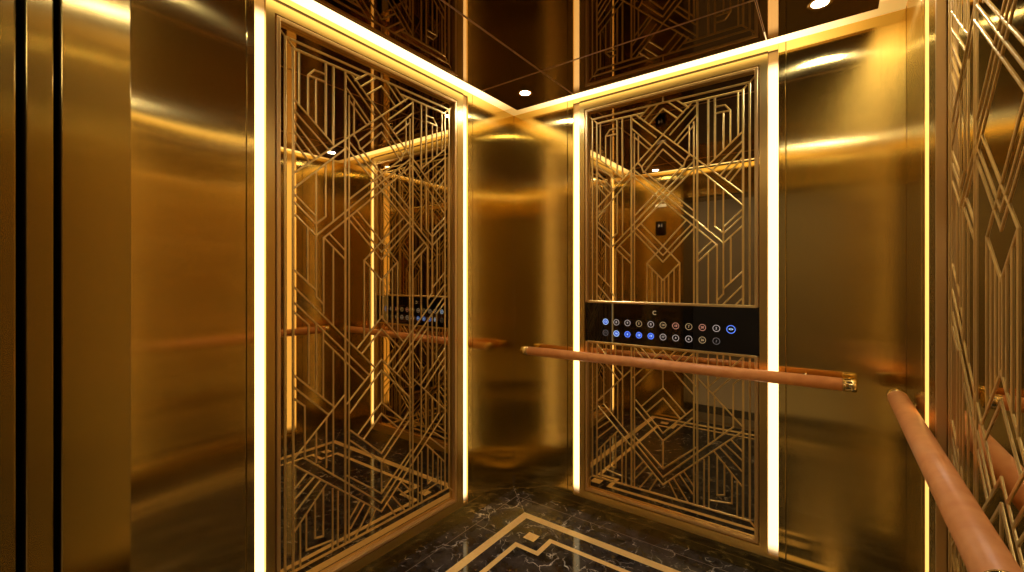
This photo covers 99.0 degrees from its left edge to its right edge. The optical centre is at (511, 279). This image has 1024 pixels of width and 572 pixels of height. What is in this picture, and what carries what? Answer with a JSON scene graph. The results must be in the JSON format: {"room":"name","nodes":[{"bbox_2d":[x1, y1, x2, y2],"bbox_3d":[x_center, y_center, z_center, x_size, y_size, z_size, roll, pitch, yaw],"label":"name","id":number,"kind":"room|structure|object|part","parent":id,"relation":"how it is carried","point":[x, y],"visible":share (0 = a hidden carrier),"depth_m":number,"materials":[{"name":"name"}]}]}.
{"room":"elevator interior","nodes":[
{"label":"elevator interior","id":0,"kind":"room"},
{"bbox_2d":[0,0,15,571],"bbox_3d":[-0.465,0.050,0.318,2.796,2.600,0.245,0,0,36],"label":"wall","id":1,"kind":"structure","parent":0,"point":[7,7],"depth_m":0.76,"materials":[{"name":"gold metal"}]},
{"bbox_2d":[16,0,17,571],"bbox_3d":[-0.929,0.125,0.844,0.005,2.450,0.054,0,0,36],"label":"trim","id":2,"kind":"structure","parent":1,"relation":"attached to","point":[16,0],"depth_m":0.83,"materials":[{"name":"black metal"}]},
{"bbox_2d":[18,0,52,571],"bbox_3d":[-1.157,0.244,1.012,0.759,2.188,0.035,0,0,36],"label":"sliding door","id":3,"kind":"structure","parent":1,"relation":"in","point":[35,17],"depth_m":0.79,"materials":[{"name":"gold metal"}]},
{"bbox_2d":[53,0,58,571],"bbox_3d":[-1.018,0.115,1.005,0.491,2.470,0.100,0,0,36],"label":"wall","id":4,"kind":"structure","parent":0,"point":[55,2],"depth_m":0.84,"materials":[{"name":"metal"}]},
{"bbox_2d":[59,0,130,571],"bbox_3d":[-0.812,0.115,0.854,0.020,2.470,0.100,0,0,36],"label":"trim","id":5,"kind":"structure","parent":4,"relation":"attached to","point":[95,35],"depth_m":0.84,"materials":[{"name":"gold metal"}]},
{"bbox_2d":[131,0,513,571],"bbox_3d":[-0.615,0.115,2.049,0.090,2.470,2.061,0,0,36],"label":"wall","id":6,"kind":"structure","parent":0,"point":[193,61],"depth_m":1.44,"materials":[{"name":"brown metal"}]},
{"bbox_3d":[-1.071,0.071,1.370,0.025,2.382,0.427,0,0,36],"label":"cladding panel","id":7,"kind":"part","parent":6,"relation":"part of","materials":[{"name":"gold metal"}]},
{"bbox_3d":[-0.935,0.071,1.555,0.025,2.382,0.027,0,0,36],"label":"cladding panel","id":8,"kind":"part","parent":6,"relation":"part of","materials":[{"name":"gold metal"}]},
{"bbox_2d":[255,0,263,571],"bbox_3d":[-0.923,0.071,1.586,0.039,2.382,0.037,0,0,36],"label":"light strip","id":9,"kind":"object","parent":6,"relation":"attached to","point":[259,4],"visible":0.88,"depth_m":1.58,"materials":[{"name":"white plastic"}]},
{"bbox_2d":[264,0,462,571],"bbox_3d":[-0.592,0.071,2.022,0.028,2.382,1.055,0,0,36],"label":"mirror panel","id":10,"kind":"object","parent":6,"relation":"attached to","point":[363,144],"visible":1,"depth_m":1.91,"materials":[{"name":"gold mirror"}]},
{"bbox_3d":[-0.595,-1.036,2.023,0.022,0.010,1.055,0,0,36],"label":"rail","id":11,"kind":"part","parent":10,"relation":"part of","materials":[{"name":"brown metal"}]},
{"bbox_2d":[291,0,511,109],"bbox_3d":[-0.542,-1.093,1.977,0.108,0.062,1.807,0,0,36],"label":"light","id":12,"kind":"object","parent":6,"relation":"attached to","point":[311,5],"visible":0.33,"depth_m":2.00,"materials":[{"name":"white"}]},
{"bbox_2d":[356,476,512,571],"bbox_3d":[-0.599,1.308,2.019,0.021,0.085,2.031,0,0,36],"label":"baseboard","id":13,"kind":"structure","parent":6,"relation":"attached to","point":[409,547],"depth_m":2.27,"materials":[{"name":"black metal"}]},
{"bbox_2d":[463,90,467,505],"bbox_3d":[-0.277,0.071,2.468,0.039,2.382,0.037,0,0,36],"label":"light strip","id":14,"kind":"object","parent":6,"relation":"attached to","point":[465,93],"visible":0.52,"depth_m":2.46,"materials":[{"name":"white plastic"}]},
{"bbox_2d":[463,96,465,501],"bbox_3d":[-0.273,0.106,2.465,0.010,2.286,0.036,0,0,36],"label":"diffuser","id":15,"kind":"object","parent":14,"relation":"attached to","point":[464,97],"depth_m":2.46,"materials":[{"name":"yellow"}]},
{"bbox_3d":[-0.248,0.071,2.494,0.025,2.382,0.039,0,0,36],"label":"cladding panel","id":16,"kind":"part","parent":6,"relation":"part of","materials":[{"name":"gold metal"}]},
{"bbox_3d":[-0.116,0.071,2.675,0.025,2.382,0.403,0,0,36],"label":"cladding panel","id":17,"kind":"part","parent":6,"relation":"part of","materials":[{"name":"gold metal"}]},
{"bbox_2d":[386,486,753,571],"bbox_3d":[0.169,1.370,1.438,1.956,0.041,2.121,0,0,36],"label":"floor","id":18,"kind":"structure","parent":0,"point":[519,531],"depth_m":2.21,"materials":[{"name":"black stone"}]},
{"bbox_2d":[514,9,905,571],"bbox_3d":[0.804,0.115,2.306,1.896,2.470,0.090,0,0,36],"label":"wall","id":19,"kind":"structure","parent":0,"point":[842,89],"depth_m":1.86,"materials":[{"name":"brown metal"}]},
{"bbox_3d":[0.178,0.071,2.724,0.392,2.382,0.025,0,0,36],"label":"cladding panel","id":20,"kind":"part","parent":19,"relation":"part of","materials":[{"name":"gold metal"}]},
{"bbox_3d":[0.353,0.071,2.596,0.036,2.382,0.025,0,0,36],"label":"cladding panel","id":21,"kind":"part","parent":19,"relation":"part of","materials":[{"name":"gold metal"}]},
{"bbox_2d":[573,98,579,495],"bbox_3d":[0.389,0.071,2.580,0.040,2.382,0.039,0,0,36],"label":"light strip","id":22,"kind":"object","parent":19,"relation":"attached to","point":[576,102],"visible":0.7,"depth_m":2.57,"materials":[{"name":"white plastic"}]},
{"bbox_2d":[514,475,810,571],"bbox_3d":[0.786,1.308,2.281,1.896,0.085,0.021,0,0,36],"label":"baseboard","id":23,"kind":"structure","parent":19,"relation":"attached to","point":[751,561],"depth_m":2.27,"materials":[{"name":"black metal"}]},
{"bbox_2d":[579,46,767,556],"bbox_3d":[0.785,0.071,2.278,0.954,2.382,0.028,0,0,36],"label":"mirror panel","id":24,"kind":"object","parent":19,"relation":"attached to","point":[673,167],"visible":0.99,"depth_m":2.23,"materials":[{"name":"gold mirror"}]},
{"bbox_2d":[586,302,758,355],"bbox_3d":[0.787,0.240,2.281,0.882,0.223,0.008,0,0,36],"label":"control panel","id":25,"kind":"object","parent":24,"relation":"attached to","point":[734,330],"visible":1,"depth_m":2.23,"materials":[{"name":"black glass"}]},
{"bbox_3d":[0.787,-1.036,2.281,0.954,0.010,0.022,0,0,36],"label":"rail","id":26,"kind":"part","parent":24,"relation":"part of","materials":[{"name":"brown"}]},
{"bbox_2d":[520,346,856,392],"bbox_3d":[0.734,0.428,2.240,1.624,0.064,0.100,0,0,36],"label":"handrail","id":27,"kind":"object","parent":19,"relation":"attached to","point":[804,380],"visible":1,"depth_m":2.05,"materials":[{"name":"brown wood"}]},
{"bbox_2d":[504,0,907,115],"bbox_3d":[0.745,-1.093,2.225,1.892,0.062,0.108,0,0,36],"label":"light","id":28,"kind":"object","parent":19,"relation":"attached to","point":[888,6],"visible":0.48,"depth_m":2.02,"materials":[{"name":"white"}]},
{"bbox_2d":[768,44,777,560],"bbox_3d":[1.192,0.071,1.992,0.040,2.382,0.039,0,0,36],"label":"light strip","id":29,"kind":"object","parent":19,"relation":"attached to","point":[773,49],"visible":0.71,"depth_m":1.99,"materials":[{"name":"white plastic"}]},
{"bbox_3d":[1.215,0.071,1.965,0.028,2.382,0.025,0,0,36],"label":"cladding panel","id":30,"kind":"part","parent":19,"relation":"part of","materials":[{"name":"gold metal"}]},
{"bbox_3d":[1.389,0.071,1.838,0.399,2.382,0.025,0,0,36],"label":"cladding panel","id":31,"kind":"part","parent":19,"relation":"part of","materials":[{"name":"gold metal"}]},
{"bbox_2d":[906,0,924,571],"bbox_3d":[0.988,0.115,0.876,0.090,2.470,2.061,0,0,36],"label":"wall","id":32,"kind":"structure","parent":0,"point":[915,9],"depth_m":1.54,"materials":[{"name":"brown metal"}]},
{"bbox_3d":[1.321,0.071,1.386,0.025,2.382,0.050,0,0,36],"label":"cladding panel","id":33,"kind":"part","parent":32,"relation":"part of","materials":[{"name":"gold metal"}]},
{"bbox_2d":[925,0,928,571],"bbox_3d":[1.290,0.071,1.330,0.039,2.382,0.077,0,0,36],"label":"light strip","id":34,"kind":"object","parent":32,"relation":"attached to","point":[926,1],"visible":0.12,"depth_m":1.35,"materials":[{"name":"yellow plastic"}]},
{"bbox_2d":[886,388,1022,571],"bbox_3d":[1.042,0.431,1.081,0.080,0.067,1.304,0,0,36],"label":"handrail","id":35,"kind":"object","parent":32,"relation":"attached to","point":[981,548],"visible":0.98,"depth_m":0.81,"materials":[{"name":"brown wood"}]},
{"bbox_2d":[929,0,1023,571],"bbox_3d":[0.918,0.071,0.837,0.028,2.382,1.157,0,0,36],"label":"mirror panel","id":36,"kind":"object","parent":32,"relation":"attached to","point":[976,47],"visible":0.91,"depth_m":0.94,"materials":[{"name":"gold metal"}]},
{"bbox_3d":[0.899,0.116,0.818,0.022,2.196,0.970,0,0,36],"label":"frame","id":37,"kind":"part","parent":36,"relation":"part of","materials":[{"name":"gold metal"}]},
{"bbox_3d":[0.128,-1.147,1.382,2.076,0.045,2.381,0,0,36],"label":"ceiling","id":38,"kind":"structure","parent":0,"visible":0},
{"bbox_2d":[314,0,879,109],"bbox_3d":[0.178,-1.085,1.450,1.716,0.078,1.851,0,0,36],"label":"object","id":39,"kind":"structure","parent":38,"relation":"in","point":[816,4],"depth_m":1.85,"materials":[{"name":"brown mirror"}]},
{"bbox_3d":[0.074,-1.048,2.454,0.082,0.004,0.082,0,0,36],"label":"downlight","id":40,"kind":"part","parent":39,"relation":"part of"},
{"bbox_3d":[0.178,-1.086,1.450,1.716,0.075,1.851,0,0,36],"label":"ceiling canopy","id":41,"kind":"part","parent":39,"relation":"part of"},
{"bbox_3d":[0.178,-1.051,1.450,1.716,0.005,1.851,0,0,36],"label":"seam trim","id":42,"kind":"part","parent":39,"relation":"part of","materials":[{"name":"brown metal"}]}
]}

